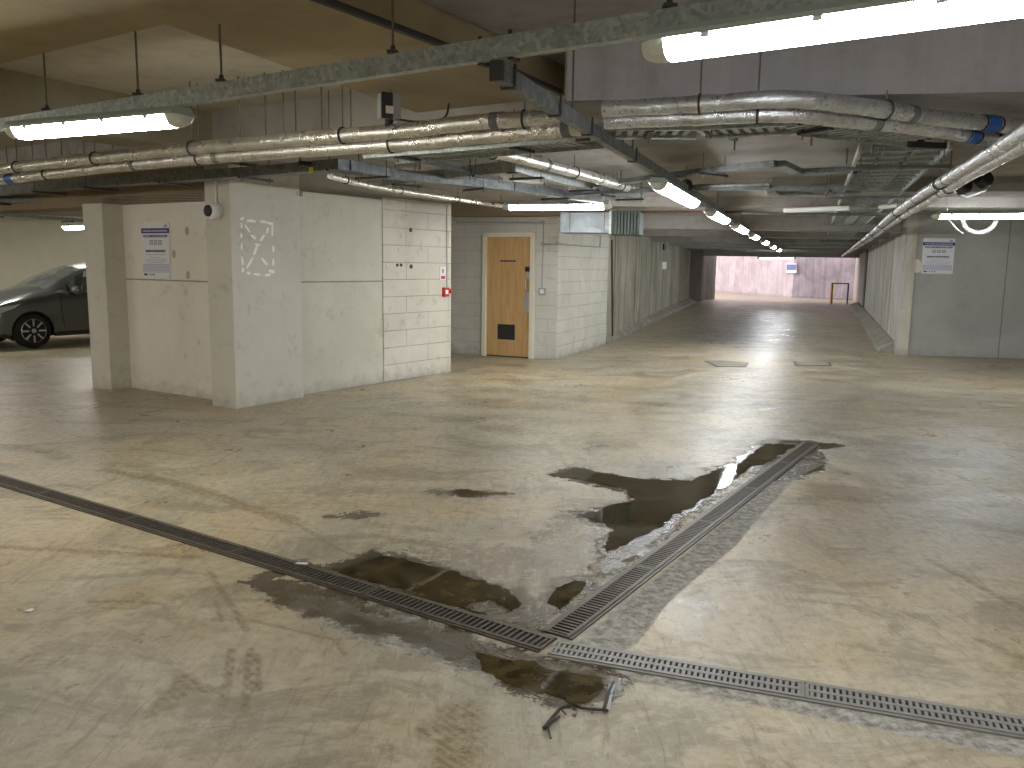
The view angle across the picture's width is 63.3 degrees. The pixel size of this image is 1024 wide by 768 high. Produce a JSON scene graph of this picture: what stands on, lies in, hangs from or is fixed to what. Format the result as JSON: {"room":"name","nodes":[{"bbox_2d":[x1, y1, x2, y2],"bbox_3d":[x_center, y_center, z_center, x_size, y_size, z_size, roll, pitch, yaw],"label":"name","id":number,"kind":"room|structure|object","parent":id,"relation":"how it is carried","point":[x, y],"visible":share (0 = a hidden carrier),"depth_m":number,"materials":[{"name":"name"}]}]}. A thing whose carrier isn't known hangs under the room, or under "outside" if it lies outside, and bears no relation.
{"room":"parking garage","nodes":[
{"label":"parking garage","id":0,"kind":"room"},
{"bbox_2d":[0,214,85,288],"bbox_3d":[-10.556,-2.777,20.198,16.711,2.620,0.300,-6,10,-38],"label":"wall","id":1,"kind":"structure","parent":0,"point":[29,247],"depth_m":19.43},
{"bbox_2d":[60,224,83,229],"bbox_3d":[-8.370,-3.098,16.343,1.588,0.106,0.176,5,9,30],"label":"tube light","id":2,"kind":"object","parent":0,"point":[63,226],"visible":0.44,"depth_m":16.48,"materials":[{"name":"plastic"}]},
{"bbox_2d":[0,166,211,398],"bbox_3d":[-7.450,-1.765,12.035,11.124,3.000,0.454,6,10,32],"label":"wall","id":3,"kind":"structure","parent":0,"point":[169,325],"depth_m":9.69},
{"bbox_2d":[0,191,302,204],"bbox_3d":[-5.208,-2.371,10.518,6.084,0.210,0.348,4,9,22],"label":"cable trunking","id":4,"kind":"object","parent":3,"relation":"attached to","point":[3,201],"visible":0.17,"depth_m":10.99,"materials":[{"name":"metal"}]},
{"bbox_2d":[141,222,170,277],"bbox_3d":[-4.150,-1.561,9.664,0.549,0.647,0.013,6,10,32],"label":"parking sign","id":5,"kind":"object","parent":3,"relation":"attached to","point":[155,236],"visible":1,"depth_m":9.66,"materials":[{"name":"white"}]},
{"bbox_2d":[0,0,564,112],"bbox_3d":[-6.287,-2.009,3.992,10.212,0.219,11.253,5,9,27],"label":"ceiling","id":6,"kind":"structure","parent":0,"point":[294,34],"depth_m":4.55,"materials":[{"name":"brown concrete"}]},
{"bbox_2d":[310,0,562,94],"bbox_3d":[-0.467,-1.863,4.494,0.091,0.044,3.061,6,10,32],"label":"conduit","id":7,"kind":"object","parent":6,"relation":"attached to","point":[337,5],"visible":0.78,"depth_m":4.24,"materials":[{"name":"metal"}]},
{"bbox_2d":[0,0,711,149],"bbox_3d":[5.051,-3.645,14.875,58.000,0.330,50.500,1,8,0],"label":"ceiling","id":8,"kind":"structure","parent":0,"point":[169,57],"depth_m":5.94,"materials":[{"name":"concrete"}]},
{"bbox_2d":[0,68,212,147],"bbox_3d":[-5.850,-1.865,3.555,0.500,0.390,11.121,5,9,29],"label":"beam edge","id":9,"kind":"structure","parent":8,"relation":"attached to","point":[21,93],"depth_m":6.91,"materials":[{"name":"concrete"}]},
{"bbox_2d":[0,90,362,200],"bbox_3d":[-4.775,-2.515,9.406,8.032,0.700,0.491,6,10,34],"label":"pipe","id":10,"kind":"object","parent":8,"relation":"hanging from","point":[329,165],"visible":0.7,"depth_m":8.38,"materials":[{"name":"metal"}]},
{"bbox_2d":[0,81,560,173],"bbox_3d":[-3.097,-2.228,7.169,8.116,0.593,0.282,6,10,32],"label":"insulated pipe","id":11,"kind":"object","parent":8,"relation":"hanging from","point":[524,119],"visible":0.96,"depth_m":6.13,"materials":[{"name":"metal"}]},
{"bbox_2d":[377,91,449,126],"bbox_3d":[-0.689,-1.906,5.814,0.500,0.228,0.152,-1,8,-10],"label":"control box","id":12,"kind":"object","parent":11,"relation":"on","point":[388,103],"visible":0.84,"depth_m":5.75,"materials":[{"name":"grey plastic"}]},
{"bbox_2d":[0,83,580,184],"bbox_3d":[-3.473,-2.263,7.629,9.427,0.663,0.403,7,10,35],"label":"insulated pipe","id":13,"kind":"object","parent":8,"relation":"hanging from","point":[555,130],"visible":0.7,"depth_m":6.22,"materials":[{"name":"metal"}]},
{"bbox_2d":[212,92,508,163],"bbox_3d":[-1.360,-2.317,7.383,4.250,0.452,0.400,6,10,32],"label":"beam","id":14,"kind":"structure","parent":8,"relation":"attached to","point":[225,123],"depth_m":7.42,"materials":[{"name":"grey concrete"}]},
{"bbox_2d":[0,0,1023,139],"bbox_3d":[-1.124,-1.696,4.022,10.111,0.706,0.375,6,10,32],"label":"lighting trunking","id":15,"kind":"object","parent":8,"relation":"hanging from","point":[511,46],"depth_m":3.15,"materials":[{"name":"metal"}]},
{"bbox_2d":[10,114,174,139],"bbox_3d":[-2.482,-1.521,4.934,1.305,0.066,0.156,5,9,25],"label":"diffuser","id":16,"kind":"object","parent":15,"relation":"attached to","point":[104,123],"depth_m":4.87,"materials":[{"name":"white"}]},
{"bbox_2d":[661,0,677,8],"bbox_3d":[0.576,-1.391,3.031,0.050,0.034,0.050,1,8,0],"label":"bracket","id":17,"kind":"object","parent":15,"relation":"in","point":[669,4],"depth_m":3.01,"materials":[{"name":"metal"}]},
{"bbox_2d":[566,18,1023,101],"bbox_3d":[6.180,-1.722,4.086,11.877,0.410,0.049,2,8,10],"label":"beam","id":18,"kind":"structure","parent":8,"relation":"attached to","point":[987,57],"depth_m":4.81,"materials":[{"name":"concrete"}]},
{"bbox_2d":[603,51,1004,145],"bbox_3d":[4.338,-1.953,6.128,7.946,0.639,0.775,-3,9,-22],"label":"insulated pipe","id":19,"kind":"object","parent":8,"relation":"hanging from","point":[764,115],"visible":0.63,"depth_m":4.82,"materials":[{"name":"grey metal"}]},
{"bbox_2d":[601,58,1023,133],"bbox_3d":[3.842,-1.911,5.605,6.810,0.589,0.766,-2,9,-19],"label":"insulated pipe","id":20,"kind":"object","parent":8,"relation":"hanging from","point":[884,110],"visible":0.98,"depth_m":4.70,"materials":[{"name":"grey metal"}]},
{"bbox_2d":[299,174,450,393],"bbox_3d":[-2.018,-1.490,10.636,0.432,3.000,3.462,6,10,34],"label":"wall","id":21,"kind":"structure","parent":0,"point":[341,236],"depth_m":10.65,"materials":[{"name":"concrete"}]},
{"bbox_2d":[442,205,451,296],"bbox_3d":[-0.913,-1.892,11.815,0.067,1.284,0.212,5,9,27],"label":"conduit","id":22,"kind":"object","parent":21,"relation":"attached to","point":[445,290],"visible":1,"depth_m":11.81,"materials":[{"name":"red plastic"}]},
{"bbox_2d":[451,217,535,354],"bbox_3d":[-1.186,-1.866,14.781,3.623,2.600,0.200,5,9,26],"label":"wall","id":23,"kind":"structure","parent":0,"point":[466,238],"depth_m":14.46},
{"bbox_2d":[481,232,535,358],"bbox_3d":[-0.055,-1.509,14.142,0.974,2.105,0.152,5,9,26],"label":"door","id":24,"kind":"structure","parent":23,"relation":"in","point":[508,259],"depth_m":14.12,"materials":[{"name":"brown wood"}]},
{"bbox_2d":[498,324,514,339],"bbox_3d":[-0.100,-0.892,14.223,0.325,0.260,0.012,5,9,26],"label":"grille","id":25,"kind":"object","parent":24,"relation":"attached to","point":[505,331],"depth_m":14.21,"materials":[{"name":"metal"}]},
{"bbox_2d":[0,292,1023,767],"bbox_3d":[4.739,-2.892,31.818,59.201,0.001,86.341,1,8,0],"label":"floor","id":26,"kind":"structure","parent":0,"point":[888,558],"depth_m":4.50,"materials":[{"name":"concrete"}]},
{"bbox_2d":[0,474,52,495],"bbox_3d":[-3.539,0.685,5.811,0.980,0.012,0.155,6,10,33],"label":"drain grating","id":27,"kind":"object","parent":26,"relation":"on","point":[17,485],"visible":1,"depth_m":5.68,"materials":[{"name":"black"}]},
{"bbox_2d":[0,263,89,347],"bbox_3d":[-8.347,-1.577,15.898,2.180,1.515,4.040,7,10,36],"label":"car","id":28,"kind":"object","parent":26,"relation":"on","point":[53,301],"visible":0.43,"depth_m":14.79,"materials":[{"name":"grey paint"}]},
{"bbox_2d":[68,286,82,294],"bbox_3d":[-7.859,-1.686,14.940,0.278,0.164,0.223,1,8,0],"label":"mirror","id":29,"kind":"object","parent":28,"relation":"attached to","point":[72,290],"depth_m":14.89,"materials":[{"name":"black plastic"}]},
{"bbox_2d":[32,490,140,522],"bbox_3d":[-2.719,0.772,5.280,0.980,0.012,0.155,6,10,33],"label":"drain grating","id":30,"kind":"object","parent":26,"relation":"on","point":[100,510],"visible":1,"depth_m":5.25,"materials":[{"name":"black"}]},
{"bbox_2d":[82,203,131,389],"bbox_3d":[-4.878,-1.055,10.102,0.355,2.210,0.390,6,10,33],"label":"pillar","id":31,"kind":"structure","parent":26,"relation":"on","point":[102,223],"depth_m":9.96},
{"bbox_2d":[118,516,246,555],"bbox_3d":[-1.900,0.859,4.750,0.980,0.012,0.155,6,10,33],"label":"drain grating","id":32,"kind":"object","parent":26,"relation":"on","point":[173,532],"visible":1,"depth_m":4.72,"materials":[{"name":"black"}]},
{"bbox_2d":[204,163,303,408],"bbox_3d":[-2.968,-1.081,9.265,0.704,2.550,0.987,6,9,30],"label":"pillar","id":33,"kind":"structure","parent":26,"relation":"on","point":[254,252],"depth_m":8.95,"materials":[{"name":"white paint"}]},
{"bbox_2d":[203,181,221,219],"bbox_3d":[-3.105,-1.944,8.566,0.176,0.488,0.148,6,9,30],"label":"security camera","id":34,"kind":"object","parent":33,"relation":"attached to","point":[211,210],"visible":0.99,"depth_m":8.55,"materials":[{"name":"white plastic"}]},
{"bbox_2d":[224,547,379,597],"bbox_3d":[-1.081,0.946,4.219,0.980,0.012,0.155,6,10,33],"label":"drain grating","id":35,"kind":"object","parent":26,"relation":"on","point":[342,583],"visible":1,"depth_m":4.19,"materials":[{"name":"black"}]},
{"bbox_2d":[333,551,521,614],"bbox_3d":[-0.439,0.972,4.117,0.972,0.001,0.816,1,8,0],"label":"puddle","id":36,"kind":"object","parent":26,"relation":"on","point":[437,584],"visible":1,"depth_m":4.11,"materials":[{"name":"liquid"}]},
{"bbox_2d":[360,586,556,652],"bbox_3d":[-0.261,1.032,3.689,0.980,0.012,0.155,6,10,33],"label":"drain grating","id":37,"kind":"object","parent":26,"relation":"on","point":[508,633],"visible":1,"depth_m":3.65,"materials":[{"name":"metal"}]},
{"bbox_2d":[472,651,603,703],"bbox_3d":[0.088,1.115,3.165,0.514,0.001,0.406,1,8,0],"label":"puddle","id":38,"kind":"object","parent":26,"relation":"on","point":[528,675],"visible":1,"depth_m":3.15,"materials":[{"name":"liquid"}]},
{"bbox_2d":[547,580,585,608],"bbox_3d":[0.267,1.003,3.965,0.209,0.001,0.357,1,8,0],"label":"puddle","id":39,"kind":"object","parent":26,"relation":"on","point":[563,594],"visible":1,"depth_m":3.98,"materials":[{"name":"liquid"}]},
{"bbox_2d":[542,680,614,738],"bbox_3d":[0.254,1.141,2.932,0.438,0.017,0.140,-6,10,-39],"label":"twig","id":40,"kind":"object","parent":26,"relation":"on","point":[554,716],"visible":1,"depth_m":2.91,"materials":[{"name":"wood"}]},
{"bbox_2d":[540,565,658,639],"bbox_3d":[0.438,1.010,3.915,0.155,0.012,0.948,6,10,32],"label":"drain grating","id":41,"kind":"object","parent":26,"relation":"on","point":[569,625],"visible":1,"depth_m":3.85,"materials":[{"name":"metal"}]},
{"bbox_2d":[550,463,746,550],"bbox_3d":[1.065,0.777,5.632,1.562,0.001,2.157,1,8,0],"label":"puddle","id":42,"kind":"object","parent":26,"relation":"on","point":[656,502],"visible":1,"depth_m":5.65,"materials":[{"name":"liquid"}]},
{"bbox_2d":[606,298,695,343],"bbox_3d":[4.987,-2.362,27.409,0.366,0.200,21.856,3,8,17],"label":"kerb","id":43,"kind":"object","parent":26,"relation":"on","point":[665,312],"visible":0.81,"depth_m":23.69,"materials":[{"name":"concrete"}]},
{"bbox_2d":[631,520,717,570],"bbox_3d":[0.941,0.904,4.711,0.155,0.012,0.948,6,10,32],"label":"drain grating","id":44,"kind":"object","parent":26,"relation":"on","point":[658,558],"visible":1,"depth_m":4.66,"materials":[{"name":"black"}]},
{"bbox_2d":[547,640,805,701],"bbox_3d":[0.626,1.109,3.239,0.980,0.012,0.155,4,9,19],"label":"drain grating","id":45,"kind":"object","parent":26,"relation":"on","point":[700,673],"visible":1,"depth_m":3.21,"materials":[{"name":"black"}]},
{"bbox_2d":[705,360,748,366],"bbox_3d":[3.608,-0.337,13.715,0.705,0.007,0.962,1,8,0],"label":"cover","id":46,"kind":"object","parent":26,"relation":"on","point":[717,363],"visible":1,"depth_m":13.68,"materials":[{"name":"metal"}]},
{"bbox_2d":[694,487,760,524],"bbox_3d":[1.444,0.798,5.507,0.155,0.012,0.948,6,10,32],"label":"drain grating","id":47,"kind":"object","parent":26,"relation":"on","point":[732,502],"visible":1,"depth_m":5.46,"materials":[{"name":"black"}]},
{"bbox_2d":[731,444,795,471],"bbox_3d":[2.138,0.607,6.933,0.881,0.001,1.099,1,8,0],"label":"puddle","id":48,"kind":"object","parent":26,"relation":"on","point":[767,452],"visible":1,"depth_m":7.01,"materials":[{"name":"liquid"}]},
{"bbox_2d":[740,461,793,490],"bbox_3d":[1.947,0.692,6.303,0.155,0.012,0.948,6,10,32],"label":"drain grating","id":49,"kind":"object","parent":26,"relation":"on","point":[760,481],"visible":1,"depth_m":6.27,"materials":[{"name":"black"}]},
{"bbox_2d":[775,442,819,464],"bbox_3d":[2.450,0.586,7.099,0.155,0.012,0.948,6,10,32],"label":"drain grating","id":50,"kind":"object","parent":26,"relation":"on","point":[801,450],"visible":1,"depth_m":7.07,"materials":[{"name":"black"}]},
{"bbox_2d":[793,361,831,365],"bbox_3d":[5.019,-0.333,13.824,0.604,0.007,0.767,3,8,14],"label":"cover","id":51,"kind":"object","parent":26,"relation":"on","point":[797,363],"visible":1,"depth_m":13.84,"materials":[{"name":"metal"}]},
{"bbox_2d":[850,302,893,352],"bbox_3d":[11.110,-2.081,26.035,0.451,0.200,22.070,4,9,20],"label":"kerb","id":52,"kind":"object","parent":26,"relation":"on","point":[883,343],"visible":0.8,"depth_m":19.89,"materials":[{"name":"concrete"}]},
{"bbox_2d":[805,681,1023,739],"bbox_3d":[1.552,1.167,2.921,0.980,0.012,0.155,4,9,19],"label":"drain grating","id":53,"kind":"object","parent":26,"relation":"on","point":[942,714],"visible":1,"depth_m":2.95,"materials":[{"name":"black"}]},
{"bbox_2d":[0,51,1023,217],"bbox_3d":[5.057,-4.006,19.874,58.000,0.418,41.500,1,8,0],"label":"ceiling","id":54,"kind":"structure","parent":0,"point":[671,155],"depth_m":8.04,"materials":[{"name":"concrete"}]},
{"bbox_2d":[0,213,82,223],"bbox_3d":[-10.076,-3.534,17.395,0.320,0.240,2.848,3,8,16],"label":"cable trunking","id":55,"kind":"object","parent":54,"relation":"hanging from","point":[63,219],"visible":0.82,"depth_m":17.67,"materials":[{"name":"metal"}]},
{"bbox_2d":[327,173,502,208],"bbox_3d":[-0.941,-2.255,9.682,0.339,0.188,4.513,4,9,22],"label":"insulated pipe","id":56,"kind":"object","parent":54,"relation":"hanging from","point":[345,180],"visible":0.94,"depth_m":9.36,"materials":[{"name":"metal"}]},
{"bbox_2d":[418,159,471,180],"bbox_3d":[-0.583,-1.977,7.383,0.040,0.240,0.941,4,9,24],"label":"support bracket","id":57,"kind":"object","parent":54,"relation":"hanging from","point":[433,163],"visible":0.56,"depth_m":7.42,"materials":[{"name":"metal"}]},
{"bbox_2d":[381,158,524,190],"bbox_3d":[-0.658,-2.113,8.329,0.361,0.240,2.132,-7,11,-42],"label":"cable tray","id":58,"kind":"object","parent":54,"relation":"hanging from","point":[487,170],"visible":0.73,"depth_m":7.92,"materials":[{"name":"metal"}]},
{"bbox_2d":[349,160,604,202],"bbox_3d":[-0.176,-2.141,8.791,0.411,0.300,3.975,8,11,43],"label":"cable tray","id":59,"kind":"object","parent":54,"relation":"hanging from","point":[373,171],"visible":0.81,"depth_m":8.43,"materials":[{"name":"metal"}]},
{"bbox_2d":[362,109,603,165],"bbox_3d":[-0.255,-1.725,5.817,1.836,0.290,0.384,6,10,33],"label":"cable tray","id":60,"kind":"object","parent":54,"relation":"hanging from","point":[526,147],"visible":0.88,"depth_m":5.75,"materials":[{"name":"metal"}]},
{"bbox_2d":[362,136,603,163],"bbox_3d":[-0.257,-1.641,5.829,1.836,0.050,0.384,6,10,33],"label":"tray","id":61,"kind":"object","parent":60,"relation":"on","point":[526,147],"depth_m":5.75,"materials":[{"name":"metal"}]},
{"bbox_2d":[451,202,617,216],"bbox_3d":[-0.455,-2.907,13.827,4.385,0.230,0.400,2,8,9],"label":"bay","id":62,"kind":"object","parent":54,"relation":"attached to","point":[459,209],"visible":0.29,"depth_m":13.61,"materials":[{"name":"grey concrete"}]},
{"bbox_2d":[467,149,637,193],"bbox_3d":[0.496,-2.002,7.596,0.169,0.221,3.785,5,9,28],"label":"insulated pipe","id":63,"kind":"object","parent":54,"relation":"hanging from","point":[545,164],"visible":0.7,"depth_m":7.48,"materials":[{"name":"metal"}]},
{"bbox_2d":[502,156,644,202],"bbox_3d":[0.774,-2.196,9.052,0.383,0.240,3.391,5,9,29],"label":"cable trunking","id":64,"kind":"object","parent":54,"relation":"hanging from","point":[531,173],"visible":0.59,"depth_m":8.48,"materials":[{"name":"metal"}]},
{"bbox_2d":[502,201,611,209],"bbox_3d":[0.578,-2.315,10.780,1.451,0.106,0.176,3,8,16],"label":"tube light","id":65,"kind":"object","parent":64,"relation":"hanging from","point":[534,205],"visible":1,"depth_m":10.72,"materials":[{"name":"plastic"}]},
{"bbox_2d":[509,204,603,209],"bbox_3d":[0.578,-2.295,10.783,1.251,0.066,0.156,3,8,16],"label":"diffuser","id":66,"kind":"object","parent":65,"relation":"attached to","point":[511,206],"depth_m":10.72,"materials":[{"name":"white"}]},
{"bbox_2d":[560,200,643,235],"bbox_3d":[1.347,-2.510,12.423,1.180,0.550,0.506,3,8,15],"label":"ventilation duct","id":67,"kind":"object","parent":54,"relation":"hanging from","point":[615,223],"visible":0.94,"depth_m":12.23,"materials":[{"name":"metal"}]},
{"bbox_2d":[489,0,781,248],"bbox_3d":[5.053,-3.462,17.381,0.177,0.798,29.972,4,9,20],"label":"lighting trunking","id":68,"kind":"object","parent":54,"relation":"hanging from","point":[508,78],"depth_m":5.18,"materials":[{"name":"metal"}]},
{"bbox_2d":[598,211,741,212],"bbox_3d":[2.282,-2.505,12.088,2.063,0.040,0.040,3,8,12],"label":"conduit","id":69,"kind":"object","parent":68,"relation":"attached to","point":[598,211],"visible":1,"depth_m":12.04,"materials":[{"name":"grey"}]},
{"bbox_2d":[657,183,699,207],"bbox_3d":[1.603,-1.812,8.036,0.156,0.066,2.065,4,9,20],"label":"diffuser","id":70,"kind":"object","parent":68,"relation":"attached to","point":[671,190],"depth_m":7.84,"materials":[{"name":"white"}]},
{"bbox_2d":[710,212,729,223],"bbox_3d":[2.830,-2.271,11.383,0.156,0.066,1.788,4,9,20],"label":"diffuser","id":71,"kind":"object","parent":68,"relation":"attached to","point":[720,217],"depth_m":11.29,"materials":[{"name":"white"}]},
{"bbox_2d":[930,210,1023,218],"bbox_3d":[6.249,-2.209,10.835,1.439,0.106,0.176,2,8,12],"label":"tube light","id":72,"kind":"object","parent":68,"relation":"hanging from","point":[975,214],"visible":1,"depth_m":10.80,"materials":[{"name":"plastic"}]},
{"bbox_2d":[940,214,1023,218],"bbox_3d":[6.248,-2.190,10.837,1.239,0.066,0.156,2,8,12],"label":"diffuser","id":73,"kind":"object","parent":72,"relation":"attached to","point":[942,216],"depth_m":10.81,"materials":[{"name":"white"}]},
{"bbox_2d":[565,174,868,198],"bbox_3d":[2.026,-2.130,8.858,3.295,0.280,0.394,4,9,21],"label":"channel","id":74,"kind":"object","parent":54,"relation":"hanging from","point":[830,188],"visible":0.74,"depth_m":8.61,"materials":[{"name":"metal"}]},
{"bbox_2d":[639,183,859,195],"bbox_3d":[2.668,-2.082,8.863,2.428,0.036,0.953,-1,8,-13],"label":"conduit","id":75,"kind":"object","parent":74,"relation":"attached to","point":[769,185],"visible":0.8,"depth_m":8.65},
{"bbox_2d":[576,153,862,192],"bbox_3d":[1.679,-2.059,8.111,3.201,0.220,1.048,8,11,40],"label":"cable tray","id":76,"kind":"object","parent":54,"relation":"hanging from","point":[785,166],"visible":0.8,"depth_m":7.49,"materials":[{"name":"metal"}]},
{"bbox_2d":[641,229,888,239],"bbox_3d":[5.911,-3.717,20.292,6.923,0.270,0.450,1,8,2],"label":"beam corridor","id":77,"kind":"structure","parent":54,"relation":"attached to","point":[646,233],"depth_m":20.09,"materials":[{"name":"grey concrete"}]},
{"bbox_2d":[654,237,878,244],"bbox_3d":[7.309,-4.274,24.351,7.203,0.270,0.450,1,8,2],"label":"beam corridor","id":78,"kind":"structure","parent":54,"relation":"attached to","point":[656,239],"depth_m":24.16,"materials":[{"name":"grey concrete"}]},
{"bbox_2d":[669,242,871,247],"bbox_3d":[8.707,-4.832,28.410,7.484,0.270,0.450,1,8,2],"label":"beam corridor","id":79,"kind":"structure","parent":54,"relation":"attached to","point":[670,243],"depth_m":28.22,"materials":[{"name":"grey concrete"}]},
{"bbox_2d":[643,215,901,232],"bbox_3d":[4.615,-3.200,16.530,6.663,0.270,0.450,1,8,2],"label":"beam corridor","id":80,"kind":"structure","parent":54,"relation":"attached to","point":[650,222],"depth_m":16.30,"materials":[{"name":"grey concrete"}]},
{"bbox_2d":[597,122,948,146],"bbox_3d":[1.653,-1.625,5.126,2.304,0.240,0.734,0,8,-4],"label":"cable tray","id":81,"kind":"object","parent":54,"relation":"hanging from","point":[751,129],"visible":0.66,"depth_m":5.20,"materials":[{"name":"metal"}]},
{"bbox_2d":[680,246,865,250],"bbox_3d":[10.071,-5.376,32.371,7.757,0.270,0.450,1,8,2],"label":"beam corridor","id":82,"kind":"structure","parent":54,"relation":"attached to","point":[681,247],"depth_m":32.18,"materials":[{"name":"grey concrete"}]},
{"bbox_2d":[688,249,862,252],"bbox_3d":[11.367,-5.893,36.133,8.017,0.270,0.450,1,8,2],"label":"beam corridor","id":83,"kind":"structure","parent":54,"relation":"attached to","point":[744,250],"depth_m":35.94,"materials":[{"name":"grey concrete"}]},
{"bbox_2d":[703,251,859,257],"bbox_3d":[12.559,-6.289,39.609,8.256,0.430,0.450,1,8,2],"label":"beam corridor","id":84,"kind":"structure","parent":54,"relation":"attached to","point":[705,253],"depth_m":39.40,"materials":[{"name":"grey concrete"}]},
{"bbox_2d":[605,197,1023,209],"bbox_3d":[7.027,-2.525,11.593,12.264,0.150,0.500,2,8,9],"label":"beam","id":85,"kind":"structure","parent":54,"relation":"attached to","point":[954,203],"depth_m":11.86,"materials":[{"name":"concrete"}]},
{"bbox_2d":[742,212,887,215],"bbox_3d":[4.422,-2.473,12.075,2.148,0.040,0.040,1,8,0],"label":"conduit","id":86,"kind":"object","parent":85,"relation":"attached to","point":[749,213],"visible":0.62,"depth_m":12.06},
{"bbox_2d":[819,139,952,245],"bbox_3d":[7.170,-3.380,17.907,0.909,0.211,25.526,4,9,19],"label":"cable tray","id":87,"kind":"object","parent":54,"relation":"hanging from","point":[878,184],"visible":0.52,"depth_m":7.86,"materials":[{"name":"metal"}]},
{"bbox_2d":[783,205,850,212],"bbox_3d":[4.182,-2.403,11.415,0.934,0.067,0.070,9,11,43],"label":"tube","id":88,"kind":"object","parent":87,"relation":"attached to","point":[824,208],"visible":1,"depth_m":11.38,"materials":[{"name":"white plastic"}]},
{"bbox_2d":[766,176,1023,194],"bbox_3d":[7.519,-2.110,8.797,9.240,0.170,0.450,2,8,10],"label":"beam","id":89,"kind":"structure","parent":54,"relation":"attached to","point":[1002,185],"depth_m":9.21,"materials":[{"name":"metal"}]},
{"bbox_2d":[871,140,946,157],"bbox_3d":[2.749,-1.696,5.736,0.560,0.240,0.040,-1,8,-9],"label":"support bracket","id":90,"kind":"object","parent":54,"relation":"hanging from","point":[911,144],"visible":0.54,"depth_m":5.74,"materials":[{"name":"metal"}]},
{"bbox_2d":[841,122,1023,256],"bbox_3d":[7.995,-3.389,18.785,0.229,0.416,42.304,4,9,20],"label":"insulated pipe","id":91,"kind":"object","parent":54,"relation":"hanging from","point":[1013,138],"visible":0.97,"depth_m":6.09,"materials":[{"name":"metal"}]},
{"bbox_2d":[844,143,1023,255],"bbox_3d":[8.128,-3.404,18.865,0.224,0.406,42.016,4,9,20],"label":"insulated pipe","id":92,"kind":"object","parent":54,"relation":"hanging from","point":[1017,151],"visible":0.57,"depth_m":6.87,"materials":[{"name":"metal"}]},
{"bbox_2d":[946,196,962,233],"bbox_3d":[6.066,-2.344,11.371,0.281,0.566,0.024,1,8,0],"label":"cable","id":93,"kind":"object","parent":54,"relation":"hanging from","point":[950,221],"visible":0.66,"depth_m":11.38,"materials":[{"name":"grey plastic"}]},
{"bbox_2d":[960,219,998,234],"bbox_3d":[6.411,-2.200,11.391,0.535,0.302,0.086,1,8,3],"label":"loop","id":94,"kind":"object","parent":93,"relation":"hanging from","point":[963,223],"visible":0.72,"depth_m":11.38,"materials":[{"name":"white plastic"}]},
{"bbox_2d":[953,172,993,198],"bbox_3d":[4.660,-2.022,8.392,0.398,0.289,0.170,1,8,0],"label":"floodlight","id":95,"kind":"object","parent":54,"relation":"hanging from","point":[987,179],"visible":0.65,"depth_m":8.35,"materials":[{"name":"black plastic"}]},
{"bbox_2d":[534,217,558,359],"bbox_3d":[0.603,-1.721,13.939,0.383,2.600,0.200,3,8,16],"label":"wall","id":96,"kind":"structure","parent":0,"point":[545,332],"depth_m":13.86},
{"bbox_2d":[556,217,608,358],"bbox_3d":[1.257,-1.910,15.334,0.200,2.600,3.264,4,9,21],"label":"wall","id":97,"kind":"structure","parent":0,"point":[582,291],"depth_m":15.13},
{"bbox_2d":[456,221,600,294],"bbox_3d":[0.476,-2.292,15.197,1.942,1.220,2.625,5,9,27],"label":"conduit","id":98,"kind":"object","parent":97,"relation":"attached to","point":[541,291],"visible":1,"depth_m":13.81,"materials":[{"name":"grey plastic"}]},
{"bbox_2d":[611,240,612,335],"bbox_3d":[2.073,-1.966,17.162,0.038,1.988,0.436,3,8,17],"label":"drain pipe","id":99,"kind":"object","parent":97,"relation":"attached to","point":[611,240],"visible":1,"depth_m":17.12,"materials":[{"name":"metal"}]},
{"bbox_2d":[606,235,690,335],"bbox_3d":[4.868,-3.554,27.250,0.200,2.600,21.892,3,8,16],"label":"wall","id":100,"kind":"structure","parent":0,"point":[642,288],"depth_m":22.37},
{"bbox_2d":[689,251,702,301],"bbox_3d":[8.373,-5.103,38.489,0.300,2.600,1.836,5,9,29],"label":"wall","id":101,"kind":"structure","parent":0,"point":[695,256],"depth_m":38.43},
{"bbox_2d":[700,253,706,301],"bbox_3d":[9.263,-5.373,40.476,0.200,2.600,2.625,3,8,18],"label":"wall","id":102,"kind":"structure","parent":0,"point":[704,258],"depth_m":40.30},
{"bbox_2d":[705,256,716,299],"bbox_3d":[10.038,-5.587,42.056,0.186,2.600,1.813,7,10,37],"label":"pillar","id":103,"kind":"structure","parent":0,"point":[711,260],"depth_m":41.93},
{"bbox_2d":[715,256,793,296],"bbox_3d":[14.867,-9.267,52.784,0.300,7.000,12.661,-1,8,-11],"label":"wall","id":104,"kind":"structure","parent":0,"point":[734,274],"depth_m":51.53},
{"bbox_2d":[792,257,855,299],"bbox_3d":[18.155,-7.952,43.860,0.300,7.000,7.106,-5,10,-36],"label":"wall","id":105,"kind":"structure","parent":0,"point":[813,277],"depth_m":45.43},
{"bbox_2d":[853,253,862,301],"bbox_3d":[16.831,-5.326,40.180,0.200,2.800,9.000,4,9,20],"label":"wall","id":106,"kind":"structure","parent":0,"point":[858,266],"depth_m":39.39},
{"bbox_2d":[862,248,868,307],"bbox_3d":[13.262,-3.962,30.945,0.208,2.600,1.032,4,9,20],"label":"pillar","id":107,"kind":"structure","parent":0,"point":[866,259],"depth_m":30.61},
{"bbox_2d":[859,215,918,354],"bbox_3d":[11.296,-3.246,25.717,0.200,2.600,22.250,4,9,20],"label":"wall","id":108,"kind":"structure","parent":0,"point":[883,265],"depth_m":17.75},
{"bbox_2d":[893,215,1023,358],"bbox_3d":[11.924,-1.658,14.612,9.500,2.600,0.254,2,8,12],"label":"wall","id":109,"kind":"structure","parent":0,"point":[976,310],"depth_m":15.22,"materials":[{"name":"grey paint"}]},
{"bbox_2d":[921,238,954,273],"bbox_3d":[7.824,-2.351,15.245,0.544,0.648,0.014,2,8,12],"label":"parking sign","id":110,"kind":"object","parent":109,"relation":"attached to","point":[937,253],"visible":1,"depth_m":15.24,"materials":[{"name":"white"}]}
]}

